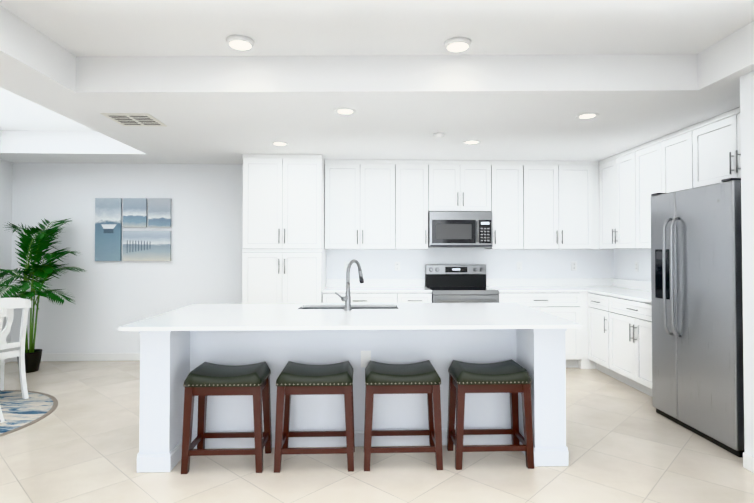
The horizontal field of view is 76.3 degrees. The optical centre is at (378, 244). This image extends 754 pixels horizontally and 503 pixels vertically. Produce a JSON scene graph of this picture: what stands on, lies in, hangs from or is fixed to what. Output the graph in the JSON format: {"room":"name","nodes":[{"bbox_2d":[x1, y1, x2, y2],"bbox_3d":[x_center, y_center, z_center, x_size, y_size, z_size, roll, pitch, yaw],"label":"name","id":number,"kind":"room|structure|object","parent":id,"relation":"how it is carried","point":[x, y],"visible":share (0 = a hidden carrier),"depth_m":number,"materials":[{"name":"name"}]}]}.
{"room":"kitchen","nodes":[
{"label":"kitchen","id":0,"kind":"room"},
{"bbox_2d":[0,160,12,342],"bbox_3d":[-4.492,-0.109,1.288,0.200,2.950,9.320,0,-1,-2],"label":"wall","id":1,"kind":"structure","parent":0,"point":[6,174],"depth_m":5.84,"materials":[{"name":"white paint"}]},
{"bbox_2d":[10,163,613,353],"bbox_3d":[-0.707,-0.028,6.179,8.100,2.950,0.200,0,-1,-2],"label":"wall","id":2,"kind":"structure","parent":0,"point":[204,265],"depth_m":6.01,"materials":[{"name":"white paint"}]},
{"bbox_2d":[11,353,139,361],"bbox_3d":[-3.047,1.397,5.969,2.950,0.095,0.013,0,-1,-2],"label":"baseboard","id":3,"kind":"structure","parent":2,"relation":"attached to","point":[54,356],"depth_m":5.94,"materials":[{"name":"white wood"}]},
{"bbox_2d":[95,198,121,260],"bbox_3d":[-3.366,-0.186,5.971,0.310,0.780,0.032,0,-1,-2],"label":"picture","id":4,"kind":"object","parent":2,"relation":"attached to","point":[108,211],"depth_m":5.96,"materials":[{"name":"blue"}]},
{"bbox_2d":[123,198,146,226],"bbox_3d":[-3.041,-0.396,5.986,0.280,0.360,0.030,0,-1,-2],"label":"picture","id":5,"kind":"object","parent":2,"relation":"attached to","point":[134,209],"depth_m":5.97,"materials":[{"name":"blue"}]},
{"bbox_2d":[119,231,170,260],"bbox_3d":[-2.891,0.017,5.983,0.580,0.375,0.032,0,-1,-2],"label":"picture","id":6,"kind":"object","parent":2,"relation":"attached to","point":[146,245],"depth_m":5.97,"materials":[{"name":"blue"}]},
{"bbox_2d":[148,198,170,226],"bbox_3d":[-2.736,-0.396,5.997,0.270,0.360,0.030,0,-1,-2],"label":"picture","id":7,"kind":"object","parent":2,"relation":"attached to","point":[159,209],"depth_m":5.98,"materials":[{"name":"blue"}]},
{"bbox_2d":[344,262,348,270],"bbox_3d":[-0.403,0.276,6.079,0.070,0.114,0.008,0,-1,-2],"label":"electrical outlet","id":8,"kind":"object","parent":2,"relation":"attached to","point":[345,265],"visible":0.67,"depth_m":6.08,"materials":[{"name":"white plastic"}]},
{"bbox_2d":[324,159,399,248],"bbox_3d":[-0.200,-0.479,5.925,0.912,1.073,0.349,0,-1,-2],"label":"upper cabinet","id":9,"kind":"object","parent":2,"relation":"attached to","point":[391,204],"depth_m":5.76,"materials":[{"name":"white wood"}]},
{"bbox_2d":[400,160,435,248],"bbox_3d":[0.394,-0.478,5.946,0.521,1.073,0.349,0,-1,-2],"label":"upper cabinet","id":10,"kind":"object","parent":2,"relation":"attached to","point":[417,177],"depth_m":5.78,"materials":[{"name":"white wood"}]},
{"bbox_2d":[436,160,491,211],"bbox_3d":[0.976,-0.706,5.969,0.766,0.618,0.349,0,-1,-2],"label":"upper cabinet","id":11,"kind":"object","parent":2,"relation":"attached to","point":[461,185],"depth_m":5.80,"materials":[{"name":"white wood"}]},
{"bbox_2d":[428,211,492,246],"bbox_3d":[0.979,-0.180,5.909,0.760,0.426,0.448,0,-1,-2],"label":"microwave","id":12,"kind":"object","parent":11,"relation":"attached to","point":[457,229],"visible":1,"depth_m":5.73,"materials":[{"name":"grey metal"}]},
{"bbox_2d":[326,278,613,285],"bbox_3d":[1.176,0.482,6.122,3.678,0.099,0.017,0,-1,-2],"label":"backsplash","id":13,"kind":"structure","parent":2,"relation":"attached to","point":[384,281],"depth_m":6.13,"materials":[{"name":"white tile"}]},
{"bbox_2d":[484,161,531,248],"bbox_3d":[1.555,-0.478,5.985,0.514,1.073,0.349,0,-1,-2],"label":"upper cabinet","id":14,"kind":"object","parent":2,"relation":"attached to","point":[511,211],"depth_m":5.82,"materials":[{"name":"white wood"}]},
{"bbox_2d":[528,161,595,248],"bbox_3d":[2.151,-0.477,6.005,0.920,1.073,0.349,0,-1,-2],"label":"upper cabinet","id":15,"kind":"object","parent":2,"relation":"attached to","point":[563,192],"depth_m":5.84,"materials":[{"name":"white wood"}]},
{"bbox_2d":[571,262,576,270],"bbox_3d":[2.515,0.278,6.179,0.070,0.114,0.008,0,-1,-2],"label":"electrical outlet","id":16,"kind":"object","parent":2,"relation":"attached to","point":[573,266],"visible":1,"depth_m":6.18,"materials":[{"name":"white plastic"}]},
{"bbox_2d":[0,361,753,502],"bbox_3d":[-0.548,1.419,1.496,8.100,0.100,9.520,0,-1,-2],"label":"floor","id":17,"kind":"structure","parent":0,"point":[625,443],"depth_m":3.01,"materials":[{"name":"tile"}]},
{"bbox_2d":[0,390,57,436],"bbox_3d":[-3.578,1.404,3.795,1.730,0.007,1.730,0,-1,-2],"label":"rug","id":18,"kind":"object","parent":17,"relation":"on","point":[19,412],"visible":0.92,"depth_m":4.11,"materials":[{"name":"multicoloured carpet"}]},
{"bbox_2d":[0,306,5,422],"bbox_3d":[-3.215,0.929,3.605,0.522,0.935,0.470,0,-1,-2],"label":"chair","id":19,"kind":"object","parent":18,"relation":"on","point":[2,312],"visible":1,"depth_m":3.79,"materials":[{"name":"white wood"}]},
{"bbox_2d":[0,298,30,398],"bbox_3d":[-3.529,0.941,4.350,0.522,0.935,0.470,0,-1,26],"label":"chair","id":20,"kind":"object","parent":18,"relation":"on","point":[12,350],"visible":0.9,"depth_m":4.39,"materials":[{"name":"white wood"}]},
{"bbox_2d":[0,218,84,372],"bbox_3d":[-3.946,0.550,5.404,1.086,1.769,1.028,0,-1,-2],"label":"plant","id":21,"kind":"object","parent":17,"relation":"on","point":[42,271],"visible":1,"depth_m":5.41,"materials":[{"name":"green plant"}]},
{"bbox_2d":[181,361,271,473],"bbox_3d":[-0.962,1.091,3.084,0.490,0.611,0.336,0,-1,-2],"label":"stool","id":22,"kind":"object","parent":17,"relation":"on","point":[203,381],"visible":1,"depth_m":2.95,"materials":[{"name":"brown wood"}]},
{"bbox_2d":[242,154,325,303],"bbox_3d":[-1.102,0.211,5.723,0.898,2.458,0.669,0,-1,-2],"label":"pantry","id":23,"kind":"object","parent":17,"relation":"on","point":[284,255],"visible":0.6,"depth_m":5.44,"materials":[{"name":"white wood"}]},
{"bbox_2d":[274,361,354,472],"bbox_3d":[-0.402,1.091,3.103,0.490,0.611,0.336,0,-1,-2],"label":"stool","id":24,"kind":"object","parent":17,"relation":"on","point":[293,378],"visible":1,"depth_m":2.96,"materials":[{"name":"brown wood"}]},
{"bbox_2d":[136,331,568,472],"bbox_3d":[-0.160,0.957,3.530,2.676,0.893,1.106,0,-1,-2],"label":"kitchen island","id":25,"kind":"object","parent":17,"relation":"on","point":[177,346],"depth_m":3.32,"materials":[{"name":"white wood"}]},
{"bbox_2d":[119,303,582,330],"bbox_3d":[-0.163,0.498,3.436,2.712,0.022,1.260,0,-1,-2],"label":"island countertop","id":26,"kind":"structure","parent":25,"relation":"on","point":[282,316],"depth_m":3.17,"materials":[{"name":"white stone"}]},
{"bbox_2d":[335,259,362,310],"bbox_3d":[-0.220,0.302,3.665,0.215,0.377,0.282,0,-1,-2],"label":"faucet","id":27,"kind":"object","parent":26,"relation":"on","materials":[{"name":"silver metal"}]},
{"bbox_2d":[322,290,405,302],"bbox_3d":[-0.195,0.996,5.758,0.912,0.889,0.634,0,-1,-2],"label":"base cabinet","id":28,"kind":"object","parent":17,"relation":"on","point":[328,296],"depth_m":5.45,"materials":[{"name":"white wood"}]},
{"bbox_2d":[326,286,429,289],"bbox_3d":[-0.027,0.537,5.768,1.250,0.024,0.642,0,-1,-2],"label":"countertop","id":29,"kind":"structure","parent":28,"relation":"on","point":[327,287],"depth_m":5.73,"materials":[{"name":"white stone"}]},
{"bbox_2d":[364,360,442,470],"bbox_3d":[0.147,1.091,3.122,0.490,0.611,0.336,0,-1,-2],"label":"stool","id":30,"kind":"object","parent":17,"relation":"on","point":[423,377],"visible":1,"depth_m":2.98,"materials":[{"name":"brown wood"}]},
{"bbox_2d":[402,290,431,302],"bbox_3d":[0.368,0.996,5.777,0.459,0.889,0.634,0,-1,-2],"label":"base cabinet","id":31,"kind":"object","parent":17,"relation":"on","point":[412,296],"depth_m":5.47,"materials":[{"name":"white wood"}]},
{"bbox_2d":[425,265,498,302],"bbox_3d":[0.983,0.846,5.755,0.760,1.190,0.707,0,-1,-2],"label":"range","id":32,"kind":"object","parent":17,"relation":"on","point":[455,283],"visible":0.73,"depth_m":6.02,"materials":[{"name":"grey metal"}]},
{"bbox_2d":[447,359,533,469],"bbox_3d":[0.717,1.091,3.141,0.490,0.611,0.336,0,-1,-2],"label":"stool","id":33,"kind":"object","parent":17,"relation":"on","point":[512,377],"visible":1,"depth_m":3.00,"materials":[{"name":"brown wood"}]},
{"bbox_2d":[486,286,581,368],"bbox_3d":[1.846,0.997,5.828,0.962,0.889,0.634,0,-1,-2],"label":"base cabinet","id":34,"kind":"object","parent":17,"relation":"on","point":[566,304],"depth_m":5.53,"materials":[{"name":"white wood"}]},
{"bbox_2d":[490,286,585,293],"bbox_3d":[1.882,0.538,5.833,1.035,0.024,0.642,0,-1,-2],"label":"countertop","id":35,"kind":"structure","parent":34,"relation":"on","point":[494,287],"depth_m":5.73,"materials":[{"name":"white stone"}]},
{"bbox_2d":[582,294,585,368],"bbox_3d":[2.726,0.997,5.836,0.635,0.889,0.677,0,-1,-2],"label":"base cabinet","id":36,"kind":"object","parent":17,"relation":"on","point":[583,295],"depth_m":5.55,"materials":[{"name":"white wood"}]},
{"bbox_2d":[586,290,601,371],"bbox_3d":[2.744,0.988,5.292,0.635,0.889,0.534,0,-1,-2],"label":"base cabinet","id":37,"kind":"object","parent":17,"relation":"on","point":[593,301],"depth_m":5.43,"materials":[{"name":"white wood"}]},
{"bbox_2d":[602,294,651,396],"bbox_3d":[2.767,0.977,4.635,0.635,0.889,1.032,0,-1,-2],"label":"base cabinet","id":38,"kind":"object","parent":17,"relation":"on","point":[612,337],"depth_m":4.73,"materials":[{"name":"white wood"}]},
{"bbox_2d":[578,286,650,301],"bbox_3d":[2.745,0.527,5.145,0.643,0.024,2.076,0,-1,-2],"label":"countertop","id":39,"kind":"structure","parent":38,"relation":"on","point":[622,291],"depth_m":5.29,"materials":[{"name":"white stone"}]},
{"bbox_2d":[650,178,743,456],"bbox_3d":[2.666,0.485,3.620,0.833,1.840,0.915,0,-1,-2],"label":"fridge","id":40,"kind":"object","parent":17,"relation":"on","point":[697,316],"visible":1,"depth_m":3.47,"materials":[{"name":"grey metal"}]},
{"bbox_2d":[0,0,753,163],"bbox_3d":[-0.599,-1.217,1.439,7.590,0.250,9.320,0,-1,-2],"label":"ceiling","id":41,"kind":"structure","parent":0,"point":[218,109],"depth_m":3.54,"materials":[{"name":"white paint"}]},
{"bbox_2d":[100,113,166,126],"bbox_3d":[-2.043,-1.045,4.029,0.380,0.007,0.380,0,-1,-2],"label":"ceiling vent","id":42,"kind":"object","parent":41,"relation":"in","point":[134,119],"visible":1,"depth_m":4.00,"materials":[{"name":"silver metal"}]},
{"bbox_2d":[226,35,254,49],"bbox_3d":[-0.891,-1.298,3.091,0.176,0.030,0.176,0,-1,-2],"label":"recessed light","id":43,"kind":"object","parent":41,"relation":"in","point":[240,42],"visible":1,"depth_m":3.05,"materials":[{"name":"white plastic"}]},
{"bbox_2d":[271,142,287,145],"bbox_3d":[-1.013,-1.032,4.914,0.176,0.004,0.176,0,-1,-2],"label":"recessed light","id":44,"kind":"object","parent":41,"relation":"in","point":[279,143],"visible":1,"depth_m":4.89,"materials":[{"name":"white"}]},
{"bbox_2d":[334,108,355,114],"bbox_3d":[-0.264,-1.050,3.789,0.176,0.004,0.176,0,-1,-2],"label":"recessed light","id":45,"kind":"object","parent":41,"relation":"in","point":[344,111],"visible":1,"depth_m":3.78,"materials":[{"name":"white"}]},
{"bbox_2d":[433,132,444,137],"bbox_3d":[0.567,-1.025,4.507,0.110,0.030,0.110,0,-1,-2],"label":"smoke detector","id":46,"kind":"object","parent":41,"relation":"attached to","point":[439,135],"visible":1,"depth_m":4.47,"materials":[{"name":"white plastic"}]},
{"bbox_2d":[444,37,470,51],"bbox_3d":[0.514,-1.297,3.119,0.176,0.030,0.176,0,-1,-2],"label":"recessed light","id":47,"kind":"object","parent":41,"relation":"in","point":[456,44],"visible":1,"depth_m":3.08,"materials":[{"name":"white plastic"}]},
{"bbox_2d":[463,140,479,144],"bbox_3d":[0.940,-1.033,4.851,0.176,0.004,0.176,0,-1,-2],"label":"recessed light","id":48,"kind":"object","parent":41,"relation":"in","point":[470,142],"visible":1,"depth_m":4.85,"materials":[{"name":"white"}]},
{"bbox_2d":[576,113,598,118],"bbox_3d":[1.702,-1.048,3.916,0.176,0.004,0.176,0,-1,-2],"label":"recessed light","id":49,"kind":"object","parent":41,"relation":"in","point":[587,115],"visible":1,"depth_m":3.91,"materials":[{"name":"white"}]},
{"bbox_2d":[613,249,650,281],"bbox_3d":[3.243,-0.053,4.637,0.310,2.950,3.150,0,-1,-2],"label":"wall","id":50,"kind":"structure","parent":0,"point":[624,260],"depth_m":5.76,"materials":[{"name":"white paint"}]},
{"bbox_2d":[596,151,631,248],"bbox_3d":[2.883,-0.487,5.449,0.350,1.073,0.847,0,-1,-2],"label":"upper cabinet","id":51,"kind":"object","parent":50,"relation":"attached to","point":[613,193],"depth_m":5.50,"materials":[{"name":"white wood"}]},
{"bbox_2d":[614,278,650,289],"bbox_3d":[3.058,0.466,5.156,0.018,0.099,2.076,0,-1,-2],"label":"backsplash","id":52,"kind":"structure","parent":50,"relation":"attached to","point":[633,285],"depth_m":5.71,"materials":[{"name":"white tile"}]},
{"bbox_2d":[628,126,691,248],"bbox_3d":[2.909,-0.500,4.679,0.350,1.073,0.940,0,-1,-2],"label":"upper cabinet","id":53,"kind":"object","parent":50,"relation":"attached to","point":[663,164],"depth_m":4.78,"materials":[{"name":"white wood"}]},
{"bbox_2d":[692,107,740,187],"bbox_3d":[2.942,-0.771,3.713,0.350,0.563,0.998,0,-1,-2],"label":"upper cabinet","id":54,"kind":"object","parent":50,"relation":"attached to","point":[716,141],"depth_m":3.92,"materials":[{"name":"white wood"}]},
{"bbox_2d":[740,70,753,456],"bbox_3d":[2.977,-0.131,-0.034,1.160,2.950,6.170,0,-1,-2],"label":"wall","id":55,"kind":"structure","parent":0,"point":[747,136],"depth_m":2.98,"materials":[{"name":"white paint"}]},
{"bbox_2d":[743,452,753,472],"bbox_3d":[2.391,1.296,-0.077,0.013,0.095,6.170,0,-1,-2],"label":"baseboard","id":56,"kind":"structure","parent":55,"relation":"attached to","point":[748,461],"depth_m":2.96,"materials":[{"name":"white wood"}]}
]}

